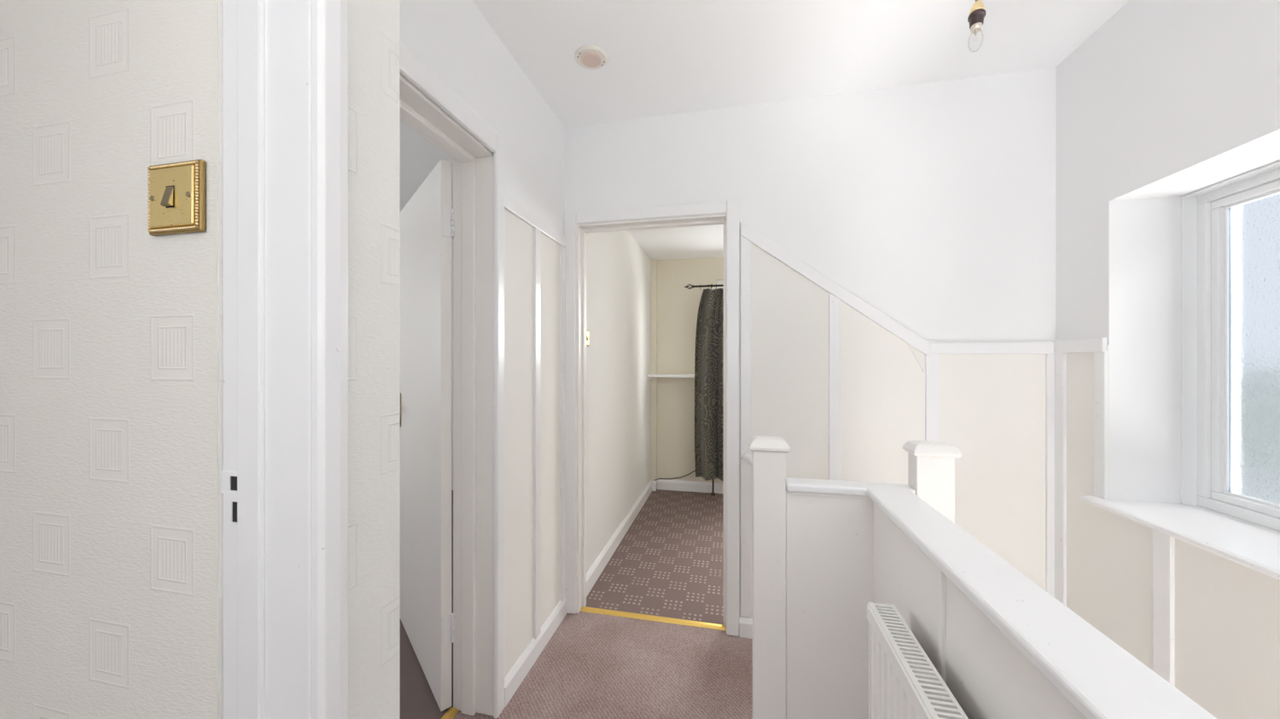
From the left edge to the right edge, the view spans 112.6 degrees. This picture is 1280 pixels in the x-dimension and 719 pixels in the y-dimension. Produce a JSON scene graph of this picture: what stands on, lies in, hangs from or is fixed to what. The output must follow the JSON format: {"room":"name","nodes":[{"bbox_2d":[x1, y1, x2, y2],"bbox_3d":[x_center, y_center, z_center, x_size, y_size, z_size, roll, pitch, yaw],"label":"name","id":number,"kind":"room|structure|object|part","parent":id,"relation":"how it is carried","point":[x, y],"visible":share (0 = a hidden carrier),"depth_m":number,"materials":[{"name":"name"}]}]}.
{"room":"stair landing","nodes":[
{"label":"stair landing","id":0,"kind":"room"},
{"bbox_2d":[0,0,399,718],"bbox_3d":[-1.830,0.050,-0.218,2.520,2.400,2.287,0,0,12],"label":"wall","id":1,"kind":"structure","parent":0,"point":[111,330],"depth_m":0.57,"materials":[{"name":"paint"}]},
{"bbox_2d":[147,159,205,236],"bbox_3d":[-0.578,-0.201,0.527,0.088,0.088,0.016,0,0,12],"label":"light switch","id":2,"kind":"object","parent":1,"relation":"attached to","point":[177,193],"visible":1,"depth_m":0.52,"materials":[{"name":"gold metal"}]},
{"bbox_3d":[-0.578,-0.201,0.527,0.072,0.072,0.004,0,0,12],"label":"plate","id":3,"kind":"part","parent":2,"relation":"part of","materials":[{"name":"gold metal"}]},
{"bbox_2d":[221,0,348,718],"bbox_3d":[-0.532,0.223,0.093,0.152,2.055,0.933,0,0,12],"label":"door frame","id":4,"kind":"structure","parent":1,"relation":"in","point":[284,474],"depth_m":0.51,"materials":[{"name":"white paint"}]},
{"bbox_3d":[-0.499,0.176,0.521,0.032,0.078,0.002,0,0,12],"label":"strike plate","id":5,"kind":"part","parent":4,"relation":"part of","materials":[{"name":"white paint"}]},
{"bbox_3d":[-0.539,0.240,0.102,0.136,2.020,0.887,0,0,12],"label":"frame","id":6,"kind":"part","parent":4,"relation":"part of","materials":[{"name":"white paint"}]},
{"bbox_3d":[-0.466,0.223,0.078,0.016,2.055,0.933,0,0,12],"label":"architrave","id":7,"kind":"part","parent":4,"relation":"part of","materials":[{"name":"white paint"}]},
{"bbox_2d":[451,239,453,490],"bbox_3d":[-1.757,0.050,2.556,2.670,2.400,3.163,0,0,12],"label":"wall","id":8,"kind":"structure","parent":0,"point":[451,240],"depth_m":4.08,"materials":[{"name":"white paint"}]},
{"bbox_2d":[399,0,564,677],"bbox_3d":[-0.599,0.050,1.425,0.148,2.400,1.453,0,0,12],"label":"wall","id":9,"kind":"structure","parent":0,"point":[453,38],"depth_m":1.69,"materials":[{"name":"white paint"}]},
{"bbox_2d":[399,38,504,718],"bbox_3d":[-0.753,0.227,1.440,0.562,2.047,1.472,0,0,-14],"label":"door","id":10,"kind":"structure","parent":9,"relation":"in","point":[428,106],"depth_m":1.51,"materials":[{"name":"white paint"}]},
{"bbox_3d":[-1.138,0.240,1.980,0.053,0.160,0.131,0,0,-34],"label":"handle","id":11,"kind":"part","parent":10,"relation":"part of","materials":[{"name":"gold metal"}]},
{"bbox_3d":[-0.586,0.227,1.122,0.012,2.047,0.860,0,0,12],"label":"architrave","id":12,"kind":"part","parent":10,"relation":"part of","materials":[{"name":"white paint"}]},
{"bbox_3d":[-0.473,0.335,1.661,0.004,1.830,0.300,0,0,12],"label":"wallpaper panel","id":13,"kind":"part","parent":9,"relation":"part of","materials":[{"name":"beige paper"}]},
{"bbox_2d":[504,193,566,639],"bbox_3d":[-0.430,0.286,1.822,0.015,1.768,0.605,0,0,12],"label":"trim","id":14,"kind":"structure","parent":9,"relation":"attached to","point":[538,226],"depth_m":1.81,"materials":[{"name":"white paint"}]},
{"bbox_2d":[504,597,566,707],"bbox_3d":[-0.430,1.206,1.818,0.018,0.088,0.582,0,0,12],"label":"baseboard","id":15,"kind":"structure","parent":9,"relation":"attached to","point":[518,672],"depth_m":1.74,"materials":[{"name":"white paint"}]},
{"bbox_3d":[-0.407,0.335,1.962,0.004,1.830,0.317,0,0,12],"label":"wallpaper panel","id":16,"kind":"part","parent":9,"relation":"part of","materials":[{"name":"beige paper"}]},
{"bbox_2d":[399,488,752,718],"bbox_3d":[-0.745,1.375,1.398,5.145,0.250,5.910,0,0,12],"label":"floor","id":17,"kind":"structure","parent":0,"point":[593,666],"depth_m":1.85,"materials":[{"name":"carpet"}]},
{"bbox_2d":[441,707,458,718],"bbox_3d":[-0.746,1.246,1.146,0.040,0.009,0.768,0,0,12],"label":"threshold strip","id":18,"kind":"object","parent":17,"relation":"on","point":[451,712],"visible":1,"depth_m":1.50,"materials":[{"name":"gold metal"}]},
{"bbox_2d":[580,606,725,630],"bbox_3d":[0.053,1.246,2.060,0.707,0.009,0.037,0,0,12],"label":"threshold strip","id":19,"kind":"object","parent":17,"relation":"on","point":[702,625],"visible":1,"depth_m":2.05,"materials":[{"name":"gold metal"}]},
{"bbox_2d":[748,436,1217,718],"bbox_3d":[0.260,1.037,-0.264,0.535,1.626,3.087,0,0,12],"label":"balustrade","id":20,"kind":"object","parent":17,"relation":"on","point":[1003,647],"visible":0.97,"depth_m":1.07,"materials":[{"name":"white paint"}]},
{"bbox_3d":[0.373,0.755,1.236,0.089,0.990,0.062,0,0,12],"label":"newel post","id":21,"kind":"part","parent":20,"relation":"part of","materials":[{"name":"white paint"}]},
{"bbox_2d":[866,602,968,718],"bbox_3d":[0.446,0.890,0.506,0.086,0.720,0.905,0,0,12],"label":"radiator","id":22,"kind":"object","parent":20,"relation":"attached to","point":[904,683],"visible":1,"depth_m":0.78,"materials":[{"name":"white metal"}]},
{"bbox_3d":[0.409,0.818,0.513,0.011,0.564,0.858,0,0,12],"label":"panel","id":23,"kind":"part","parent":22,"relation":"part of","materials":[{"name":"white metal"}]},
{"bbox_3d":[0.203,0.376,-0.288,0.221,0.010,3.014,0,0,12],"label":"bead moulding","id":24,"kind":"part","parent":20,"relation":"part of","materials":[{"name":"white paint"}]},
{"bbox_3d":[0.789,1.054,1.158,0.090,1.593,0.061,0,0,12],"label":"newel post","id":25,"kind":"part","parent":20,"relation":"part of","materials":[{"name":"white paint"}]},
{"bbox_2d":[586,230,651,573],"bbox_3d":[-0.172,0.145,3.186,0.155,2.210,1.970,0,0,12],"label":"wall","id":26,"kind":"structure","parent":0,"point":[619,270],"depth_m":2.84,"materials":[{"name":"paint"}]},
{"bbox_2d":[586,330,589,346],"bbox_3d":[-0.284,-0.115,2.279,0.016,0.088,0.088,0,0,12],"label":"light switch","id":27,"kind":"object","parent":26,"relation":"attached to","point":[587,331],"visible":0.57,"depth_m":2.29,"materials":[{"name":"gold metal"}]},
{"bbox_2d":[586,480,651,597],"bbox_3d":[-0.094,1.200,3.138,0.018,0.100,1.880,0,0,12],"label":"baseboard","id":28,"kind":"structure","parent":26,"relation":"attached to","point":[592,575],"depth_m":2.78,"materials":[{"name":"white paint"}]},
{"bbox_2d":[652,480,656,491],"bbox_3d":[0.136,1.202,4.061,0.032,0.095,0.018,0,0,12],"label":"baseboard","id":29,"kind":"structure","parent":26,"relation":"attached to","point":[654,481],"depth_m":4.05,"materials":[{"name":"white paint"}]},
{"bbox_2d":[627,224,723,260],"bbox_3d":[0.947,-1.010,2.991,2.525,0.100,2.070,0,0,12],"label":"ceiling","id":30,"kind":"structure","parent":0,"point":[703,241],"depth_m":3.48,"materials":[{"name":"white paint"}]},
{"bbox_2d":[651,256,723,488],"bbox_3d":[1.183,0.145,3.948,2.475,2.210,0.100,0,0,12],"label":"wall","id":31,"kind":"structure","parent":0,"point":[677,305],"depth_m":4.08,"materials":[{"name":"beige paint"}]},
{"bbox_2d":[651,259,657,481],"bbox_3d":[0.135,0.102,4.099,0.053,2.125,0.055,0,0,12],"label":"trim","id":32,"kind":"structure","parent":31,"relation":"attached to","point":[654,262],"depth_m":4.07,"materials":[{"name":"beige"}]},
{"bbox_2d":[647,373,694,379],"bbox_3d":[0.324,0.163,3.973,0.474,0.050,0.219,0,0,12],"label":"corner shelf","id":33,"kind":"object","parent":31,"relation":"attached to","point":[679,375],"visible":0.81,"depth_m":3.88,"materials":[{"name":"white paint"}]},
{"bbox_2d":[654,470,695,480],"bbox_3d":[0.382,1.074,4.034,0.490,0.156,0.068,0,0,12],"label":"cable","id":34,"kind":"object","parent":31,"relation":"attached to","point":[695,470],"visible":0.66,"depth_m":4.06,"materials":[{"name":"grey plastic"}]},
{"bbox_2d":[657,479,723,494],"bbox_3d":[1.224,1.202,3.878,2.165,0.095,0.018,0,0,12],"label":"baseboard","id":35,"kind":"structure","parent":31,"relation":"attached to","point":[680,485],"depth_m":4.04,"materials":[{"name":"white paint"}]},
{"bbox_2d":[684,284,723,289],"bbox_3d":[1.308,-0.639,3.724,1.825,0.066,0.284,0,0,12],"label":"curtain rod","id":36,"kind":"object","parent":31,"relation":"attached to","point":[711,285],"visible":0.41,"depth_m":3.76,"materials":[{"name":"black metal"}]},
{"bbox_2d":[694,284,723,481],"bbox_3d":[0.683,0.193,3.712,0.424,1.712,0.144,0,0,12],"label":"curtain","id":37,"kind":"object","parent":36,"relation":"hanging from","point":[709,334],"visible":0.55,"depth_m":3.74,"materials":[{"name":"fabric"}]},
{"bbox_2d":[710,479,715,495],"bbox_3d":[1.306,0.880,3.813,1.327,0.740,0.110,0,0,12],"label":"pipe","id":38,"kind":"object","parent":31,"relation":"attached to","point":[712,493],"visible":0.02,"depth_m":3.92,"materials":[{"name":"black metal"}]},
{"bbox_2d":[716,279,723,289],"bbox_3d":[1.358,-0.212,3.869,1.390,1.074,0.140,0,0,12],"label":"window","id":39,"kind":"structure","parent":31,"relation":"in","point":[720,282],"depth_m":4.02,"materials":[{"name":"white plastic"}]},
{"bbox_2d":[399,0,1129,239],"bbox_3d":[-0.842,-1.200,0.953,5.145,0.100,5.900,0,0,12],"label":"ceiling","id":40,"kind":"structure","parent":0,"point":[666,57],"depth_m":1.57,"materials":[{"name":"white paint"}]},
{"bbox_2d":[574,45,607,69],"bbox_3d":[-0.186,-1.143,1.623,0.125,0.014,0.125,0,0,12],"label":"smoke detector","id":41,"kind":"object","parent":40,"relation":"attached to","point":[587,56],"visible":1,"depth_m":1.61,"materials":[{"name":"white plastic"}]},
{"bbox_2d":[967,0,986,40],"bbox_3d":[0.858,-0.970,1.099,0.090,0.360,0.090,0,0,12],"label":"pendant light","id":42,"kind":"object","parent":40,"relation":"hanging from","point":[977,14],"visible":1,"depth_m":1.09,"materials":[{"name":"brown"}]},
{"bbox_2d":[564,67,1055,617],"bbox_3d":[0.714,1.375,1.929,2.525,5.050,0.106,0,0,12],"label":"wall","id":43,"kind":"structure","parent":0,"point":[933,205],"depth_m":1.80,"materials":[{"name":"white paint"}]},
{"bbox_2d":[564,198,738,636],"bbox_3d":[0.052,0.263,2.075,0.890,1.975,0.132,0,0,12],"label":"door frame","id":44,"kind":"structure","parent":43,"relation":"in","point":[577,224],"depth_m":2.06,"materials":[{"name":"white paint"}]},
{"bbox_2d":[738,616,752,639],"bbox_3d":[0.493,1.208,1.920,0.091,0.085,0.018,0,0,12],"label":"baseboard","id":45,"kind":"structure","parent":43,"relation":"attached to","point":[745,624],"depth_m":1.92,"materials":[{"name":"white paint"}]},
{"bbox_2d":[741,451,752,466],"bbox_3d":[0.901,0.751,1.794,0.924,0.699,0.077,0,0,12],"label":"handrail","id":46,"kind":"object","parent":43,"relation":"attached to","point":[747,457],"visible":0.04,"depth_m":1.85,"materials":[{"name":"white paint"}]},
{"bbox_3d":[0.657,0.786,1.892,0.370,2.728,0.004,0,0,12],"label":"panel","id":47,"kind":"part","parent":43,"relation":"part of","materials":[{"name":"beige paint"}]},
{"bbox_3d":[1.028,0.927,1.810,0.370,2.446,0.004,0,0,12],"label":"panel","id":48,"kind":"part","parent":43,"relation":"part of","materials":[{"name":"beige paint"}]},
{"bbox_2d":[740,221,1054,617],"bbox_3d":[1.044,0.914,1.799,1.206,3.072,0.015,0,0,12],"label":"trim","id":49,"kind":"structure","parent":43,"relation":"attached to","point":[932,352],"depth_m":1.84,"materials":[{"name":"white paint"}]},
{"bbox_3d":[1.422,1.900,1.724,0.436,3.900,0.004,0,0,12],"label":"panel","id":50,"kind":"part","parent":43,"relation":"part of","materials":[{"name":"beige paint"}]},
{"bbox_2d":[1055,0,1279,718],"bbox_3d":[1.383,1.375,-0.181,0.311,5.050,3.740,0,0,12],"label":"wall","id":51,"kind":"structure","parent":0,"point":[1166,101],"depth_m":1.40,"materials":[{"name":"white matte wall paint"}]},
{"bbox_2d":[1051,337,1174,686],"bbox_3d":[1.494,1.188,1.074,0.015,2.525,1.240,0,0,12],"label":"trim","id":52,"kind":"structure","parent":51,"relation":"attached to","point":[1163,544],"depth_m":1.46,"materials":[{"name":"white paint"}]},
{"bbox_3d":[1.582,1.900,1.439,0.004,3.900,0.490,0,0,12],"label":"wallpaper panel","id":53,"kind":"part","parent":51,"relation":"part of","materials":[{"name":"beige paper"}]},
{"bbox_2d":[1080,160,1279,580],"bbox_3d":[1.546,-0.021,0.707,0.354,1.027,1.525,0,0,12],"label":"window","id":54,"kind":"structure","parent":51,"relation":"in","point":[1229,509],"depth_m":1.29,"materials":[{"name":"white plastic"}]},
{"bbox_3d":[1.529,0.483,0.711,0.319,0.019,1.525,0,0,12],"label":"sill","id":55,"kind":"part","parent":54,"relation":"part of","materials":[{"name":"white paint"}]},
{"bbox_3d":[1.686,-0.030,0.677,0.068,1.007,1.444,0,0,12],"label":"frame","id":56,"kind":"part","parent":54,"relation":"part of","materials":[{"name":"white plastic"}]},
{"bbox_3d":[1.688,-0.030,0.677,0.050,0.942,1.379,0,0,12],"label":"sash","id":57,"kind":"part","parent":54,"relation":"part of","materials":[{"name":"white plastic"}]},
{"bbox_3d":[1.687,-0.030,0.677,0.004,0.896,1.333,0,0,12],"label":"glass pane","id":58,"kind":"part","parent":54,"relation":"part of","materials":[{"name":"clear glass"}]},
{"bbox_3d":[1.180,2.172,-0.388,0.004,3.355,3.250,0,0,12],"label":"wallpaper panel","id":59,"kind":"part","parent":51,"relation":"part of","materials":[{"name":"beige paper"}]}
]}

